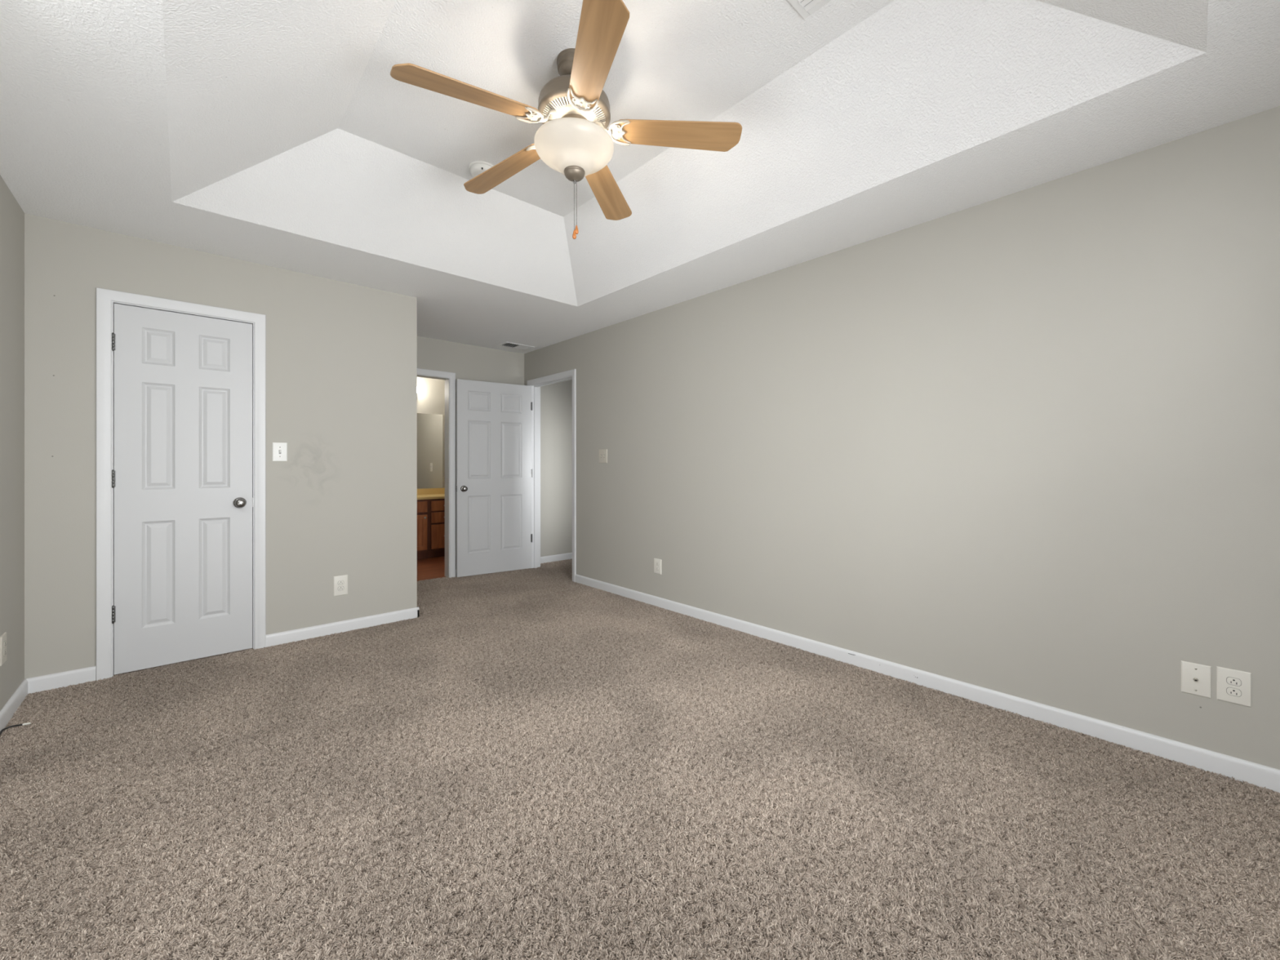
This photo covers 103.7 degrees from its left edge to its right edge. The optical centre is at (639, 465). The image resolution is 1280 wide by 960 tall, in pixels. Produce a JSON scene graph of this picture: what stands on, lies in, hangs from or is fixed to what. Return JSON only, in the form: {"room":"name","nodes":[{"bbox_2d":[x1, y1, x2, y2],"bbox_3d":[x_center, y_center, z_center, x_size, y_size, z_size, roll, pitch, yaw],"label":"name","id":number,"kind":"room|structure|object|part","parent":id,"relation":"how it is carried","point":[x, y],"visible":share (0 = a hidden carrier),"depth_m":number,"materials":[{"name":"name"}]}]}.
{"room":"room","nodes":[
{"label":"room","id":0,"kind":"room"},
{"bbox_2d":[0,174,24,711],"bbox_3d":[-1.752,-0.025,0.939,0.130,2.554,5.245,0,0,-42],"label":"wall","id":1,"kind":"structure","parent":0,"point":[11,215],"depth_m":2.34,"materials":[{"name":"beige paint"}]},
{"bbox_2d":[0,631,6,666],"bbox_3d":[-2.846,0.821,2.249,0.008,0.130,0.084,0,0,-42],"label":"wall outlet","id":2,"kind":"object","parent":1,"relation":"attached to","point":[3,637],"visible":1,"depth_m":2.24,"materials":[{"name":"beige plastic"}]},
{"bbox_2d":[0,679,27,731],"bbox_3d":[-1.575,1.129,0.850,0.013,0.085,4.615,0,0,-42],"label":"baseboard","id":3,"kind":"structure","parent":1,"relation":"attached to","point":[7,712],"depth_m":2.34,"materials":[{"name":"white paint"}]},
{"bbox_2d":[24,213,417,679],"bbox_3d":[-2.457,-0.025,3.243,1.920,2.554,0.115,0,0,-42],"label":"wall","id":4,"kind":"structure","parent":0,"point":[341,357],"depth_m":3.27,"materials":[{"name":"beige paint"}]},
{"bbox_2d":[25,666,96,693],"bbox_3d":[-3.033,1.129,2.634,0.248,0.085,0.013,0,0,-42],"label":"baseboard","id":5,"kind":"structure","parent":4,"relation":"attached to","point":[45,682],"depth_m":2.63,"materials":[{"name":"white paint"}]},
{"bbox_2d":[96,287,266,680],"bbox_3d":[-2.705,0.105,3.007,0.738,2.130,0.132,0,0,-42],"label":"door frame","id":6,"kind":"structure","parent":4,"relation":"attached to","point":[106,299],"depth_m":2.79,"materials":[{"name":"white paint"}]},
{"bbox_2d":[111,303,253,674],"bbox_3d":[-2.666,0.131,2.959,0.620,2.046,0.098,0,0,-42],"label":"door","id":7,"kind":"structure","parent":4,"relation":"in","point":[182,473],"depth_m":2.95,"materials":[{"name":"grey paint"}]},
{"bbox_3d":[-2.474,0.233,3.110,0.066,0.066,0.064,0,0,-42],"label":"knob","id":8,"kind":"part","parent":7,"relation":"part of","materials":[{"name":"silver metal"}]},
{"bbox_2d":[272,442,287,461],"bbox_3d":[-2.337,-0.087,3.262,0.078,0.122,0.018,0,0,-42],"label":"light switch","id":9,"kind":"object","parent":4,"relation":"attached to","point":[279,450],"visible":1,"depth_m":3.26,"materials":[{"name":"white plastic"}]},
{"bbox_2d":[333,574,347,595],"bbox_3d":[-2.083,0.837,3.499,0.086,0.137,0.008,0,0,-42],"label":"wall outlet","id":10,"kind":"object","parent":4,"relation":"attached to","point":[340,582],"visible":1,"depth_m":3.50,"materials":[{"name":"white plastic"}]},
{"bbox_2d":[337,580,343,585],"bbox_3d":[-2.082,0.818,3.498,0.037,0.028,0.003,0,0,-42],"label":"receptacle","id":11,"kind":"object","parent":10,"relation":"attached to","point":[340,582],"depth_m":3.50,"materials":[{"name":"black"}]},
{"bbox_2d":[337,586,343,591],"bbox_3d":[-2.082,0.857,3.498,0.037,0.028,0.003,0,0,-42],"label":"receptacle","id":12,"kind":"object","parent":10,"relation":"attached to","point":[340,588],"depth_m":3.50,"materials":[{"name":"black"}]},
{"bbox_2d":[266,607,419,647],"bbox_3d":[-2.044,1.129,3.530,0.948,0.085,0.013,0,0,-42],"label":"baseboard","id":13,"kind":"structure","parent":4,"relation":"attached to","point":[295,635],"depth_m":3.48,"materials":[{"name":"white paint"}]},
{"bbox_2d":[417,377,444,488],"bbox_3d":[-3.271,-0.025,6.436,2.600,2.554,0.130,0,0,-42],"label":"wall","id":14,"kind":"structure","parent":0,"point":[431,392],"depth_m":6.78,"materials":[{"name":"beige paint"}]},
{"bbox_2d":[417,413,442,488],"bbox_3d":[-3.183,-0.192,6.424,1.315,0.996,0.006,0,0,-42],"label":"bathroom mirror","id":15,"kind":"object","parent":14,"relation":"attached to","point":[429,426],"visible":0.36,"depth_m":6.75,"materials":[{"name":"silver mirror"}]},
{"bbox_2d":[417,488,444,494],"bbox_3d":[-3.163,0.349,6.430,1.372,0.079,0.021,0,0,-42],"label":"backsplash","id":16,"kind":"structure","parent":14,"relation":"attached to","point":[425,491],"depth_m":6.74,"materials":[{"name":"brown stone"}]},
{"bbox_2d":[417,336,572,568],"bbox_3d":[-1.388,-0.025,5.835,3.377,2.554,0.160,0,0,-42],"label":"wall","id":17,"kind":"structure","parent":0,"point":[556,399],"depth_m":6.00,"materials":[{"name":"beige paint"}]},
{"bbox_2d":[417,368,455,577],"bbox_3d":[-2.242,0.105,5.019,0.757,2.130,0.132,0,0,-42],"label":"door frame","id":18,"kind":"structure","parent":17,"relation":"attached to","point":[449,377],"depth_m":5.21,"materials":[{"name":"white paint"}]},
{"bbox_2d":[540,552,572,563],"bbox_3d":[-0.729,1.129,6.357,1.440,0.085,0.013,0,0,-42],"label":"baseboard","id":19,"kind":"structure","parent":17,"relation":"attached to","point":[564,556],"depth_m":6.09,"materials":[{"name":"white paint"}]},
{"bbox_2d":[0,0,1279,353],"bbox_3d":[-0.686,-1.473,2.452,3.742,0.383,6.055,0,0,-42],"label":"ceiling","id":20,"kind":"structure","parent":0,"point":[281,134],"depth_m":2.09,"materials":[{"name":"white paint"}]},
{"bbox_2d":[469,160,493,177],"bbox_3d":[-0.851,-1.587,2.725,0.144,0.040,0.144,0,0,-42],"label":"smoke detector","id":21,"kind":"object","parent":20,"relation":"attached to","point":[477,167],"visible":0.48,"depth_m":2.67,"materials":[{"name":"white plastic"}]},
{"bbox_2d":[497,342,533,350],"bbox_3d":[-1.325,-1.275,5.392,0.330,0.014,0.190,0,0,-42],"label":"ceiling vent","id":22,"kind":"object","parent":20,"relation":"in","point":[509,344],"visible":1,"depth_m":5.38,"materials":[{"name":"white metal"}]},
{"bbox_2d":[390,0,742,239],"bbox_3d":[-0.308,-1.255,1.999,1.227,0.704,1.248,0,0,-42],"label":"ceiling fan","id":23,"kind":"object","parent":20,"relation":"hanging from","point":[574,139],"visible":1,"depth_m":1.93,"materials":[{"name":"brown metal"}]},
{"bbox_3d":[-0.598,-1.315,1.780,0.509,0.006,0.136,-5,15,-34],"label":"blade","id":24,"kind":"part","parent":23,"relation":"part of","materials":[{"name":"brown wood"}]},
{"bbox_3d":[-0.596,-1.315,2.234,0.509,0.006,0.136,-5,9,34],"label":"blade","id":25,"kind":"part","parent":23,"relation":"part of","materials":[{"name":"brown wood"}]},
{"bbox_3d":[-0.262,-1.372,2.006,0.188,0.020,0.188,0,0,-42],"label":"motor plate","id":26,"kind":"part","parent":23,"relation":"part of","materials":[{"name":"white metal"}]},
{"bbox_3d":[-0.262,-1.226,2.006,0.315,0.112,0.315,0,0,-42],"label":"lamp shade","id":27,"kind":"part","parent":23,"relation":"part of","materials":[{"name":"white glass"}]},
{"bbox_2d":[542,96,605,125],"bbox_3d":[-0.262,-1.379,2.006,0.248,0.015,0.248,0,0,-37],"label":"vent","id":28,"kind":"object","parent":23,"relation":"attached to","point":[558,107],"depth_m":1.94,"materials":[{"name":"silver metal"}]},
{"bbox_3d":[-0.262,-1.037,2.006,0.014,0.202,0.003,0,0,-42],"label":"pull chain","id":29,"kind":"part","parent":23,"relation":"part of","materials":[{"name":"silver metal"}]},
{"bbox_3d":[-0.254,-1.053,2.009,0.003,0.193,0.003,0,0,-42],"label":"pull chain","id":30,"kind":"part","parent":23,"relation":"part of","materials":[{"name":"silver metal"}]},
{"bbox_3d":[-0.149,-1.315,1.617,0.136,0.006,0.509,13,1,-17],"label":"blade","id":31,"kind":"part","parent":23,"relation":"part of","materials":[{"name":"brown wood"}]},
{"bbox_3d":[-0.163,-1.315,2.399,0.136,0.006,0.509,-12,-7,13],"label":"blade","id":32,"kind":"part","parent":23,"relation":"part of","materials":[{"name":"brown wood"}]},
{"bbox_3d":[0.143,-1.315,1.996,0.509,0.006,0.136,4,-12,1],"label":"blade","id":33,"kind":"part","parent":23,"relation":"part of","materials":[{"name":"brown wood"}]},
{"bbox_2d":[787,0,831,19],"bbox_3d":[0.532,-1.602,1.624,0.330,0.010,0.190,0,0,-42],"label":"ceiling vent","id":34,"kind":"object","parent":20,"relation":"in","point":[805,8],"visible":1,"depth_m":1.75,"materials":[{"name":"white metal"}]},
{"bbox_2d":[4,555,1278,959],"bbox_3d":[-0.684,1.207,3.619,5.312,0.090,7.780,0,0,-42],"label":"floor","id":35,"kind":"structure","parent":0,"point":[550,642],"depth_m":1.71,"materials":[{"name":"brown"}]},
{"bbox_2d":[0,722,31,734],"bbox_3d":[-2.602,1.149,2.055,0.085,0.017,0.440,0,0,-42],"label":"cable","id":36,"kind":"object","parent":35,"relation":"on","point":[27,723],"visible":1,"depth_m":2.21,"materials":[{"name":"black plastic"}]},
{"bbox_2d":[417,498,444,559],"bbox_3d":[-2.974,0.791,6.224,1.355,0.742,0.579,0,0,-42],"label":"vanity cabinet","id":37,"kind":"object","parent":35,"relation":"on","point":[430,513],"visible":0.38,"depth_m":6.24,"materials":[{"name":"red wood"}]},
{"bbox_3d":[-2.787,0.509,6.053,0.433,0.133,0.018,0,0,-42],"label":"false drawer","id":38,"kind":"part","parent":37,"relation":"part of","materials":[{"name":"red wood"}]},
{"bbox_3d":[-2.787,0.823,6.053,0.433,0.434,0.018,0,0,-42],"label":"door","id":39,"kind":"part","parent":37,"relation":"part of","materials":[{"name":"red wood"}]},
{"bbox_2d":[417,488,444,499],"bbox_3d":[-2.983,0.365,6.232,1.372,0.110,0.556,0,0,-42],"label":"countertop","id":40,"kind":"structure","parent":37,"relation":"on","point":[425,493],"depth_m":6.66,"materials":[{"name":"brown stone"}]},
{"bbox_3d":[-2.469,0.889,6.341,0.324,0.302,0.018,0,0,-42],"label":"drawer","id":41,"kind":"part","parent":37,"relation":"part of","materials":[{"name":"red wood"}]},
{"bbox_3d":[-2.469,0.652,6.341,0.324,0.132,0.018,0,0,-42],"label":"drawer","id":42,"kind":"part","parent":37,"relation":"part of","materials":[{"name":"red wood"}]},
{"bbox_3d":[-2.469,0.505,6.341,0.324,0.125,0.018,0,0,-42],"label":"drawer","id":43,"kind":"part","parent":37,"relation":"part of","materials":[{"name":"red wood"}]},
{"bbox_2d":[0,558,1279,959],"bbox_3d":[-0.163,1.162,2.964,4.985,0.019,5.885,0,0,-42],"label":"carpet","id":44,"kind":"object","parent":35,"relation":"on","point":[291,708],"visible":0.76,"depth_m":1.68,"materials":[{"name":"beige carpet"}]},
{"bbox_2d":[524,106,1279,769],"bbox_3d":[0.647,-0.025,3.681,0.115,2.554,5.825,0,0,-42],"label":"wall","id":45,"kind":"structure","parent":0,"point":[1024,444],"depth_m":2.38,"materials":[{"name":"beige paint"}]},
{"bbox_2d":[455,378,532,577],"bbox_3d":[-1.543,0.132,5.403,0.828,2.046,0.099,0,0,-35],"label":"door","id":46,"kind":"structure","parent":45,"relation":"in","point":[494,470],"depth_m":5.39,"materials":[{"name":"grey paint"}]},
{"bbox_3d":[-1.813,0.243,5.195,0.066,0.066,0.064,0,0,-35],"label":"knob","id":47,"kind":"part","parent":46,"relation":"part of","materials":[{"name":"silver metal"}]},
{"bbox_2d":[527,368,576,582],"bbox_3d":[-0.917,0.105,5.395,0.132,2.130,0.941,0,0,-42],"label":"door frame","id":48,"kind":"structure","parent":45,"relation":"attached to","point":[535,384],"depth_m":5.68,"materials":[{"name":"white paint"}]},
{"bbox_2d":[599,448,607,462],"bbox_3d":[-0.350,-0.085,4.683,0.018,0.127,0.124,0,0,-42],"label":"light switch","id":49,"kind":"object","parent":45,"relation":"attached to","point":[602,453],"visible":1,"depth_m":4.67,"materials":[{"name":"beige plastic"}]},
{"bbox_2d":[653,558,661,574],"bbox_3d":[0.144,0.833,4.145,0.008,0.121,0.087,0,0,-42],"label":"wall outlet","id":50,"kind":"object","parent":45,"relation":"attached to","point":[657,562],"visible":1,"depth_m":4.14,"materials":[{"name":"white plastic"}]},
{"bbox_2d":[574,573,1279,792],"bbox_3d":[0.957,1.129,3.245,0.013,0.085,4.762,0,0,-42],"label":"baseboard","id":51,"kind":"structure","parent":45,"relation":"attached to","point":[1258,775],"depth_m":2.38,"materials":[{"name":"white paint"}]},
{"bbox_2d":[1181,660,1211,698],"bbox_3d":[2.142,0.826,1.936,0.016,0.121,0.078,0,0,-42],"label":"cable jack","id":52,"kind":"object","parent":45,"relation":"attached to","point":[1196,678],"visible":1,"depth_m":1.94,"materials":[{"name":"white plastic"}]},
{"bbox_2d":[1216,666,1251,706],"bbox_3d":[2.208,0.823,1.869,0.008,0.125,0.084,0,0,-42],"label":"wall outlet","id":53,"kind":"object","parent":45,"relation":"attached to","point":[1233,686],"visible":1,"depth_m":1.87,"materials":[{"name":"white plastic"}]},
{"bbox_2d":[1226,676,1241,686],"bbox_3d":[2.208,0.803,1.868,0.003,0.028,0.037,0,0,-42],"label":"receptacle","id":54,"kind":"object","parent":53,"relation":"attached to","point":[1230,681],"depth_m":1.87,"materials":[{"name":"white plastic"}]},
{"bbox_2d":[1226,687,1241,697],"bbox_3d":[2.208,0.843,1.868,0.003,0.028,0.037,0,0,-42],"label":"receptacle","id":55,"kind":"object","parent":53,"relation":"attached to","point":[1230,691],"depth_m":1.87,"materials":[{"name":"white plastic"}]}
]}

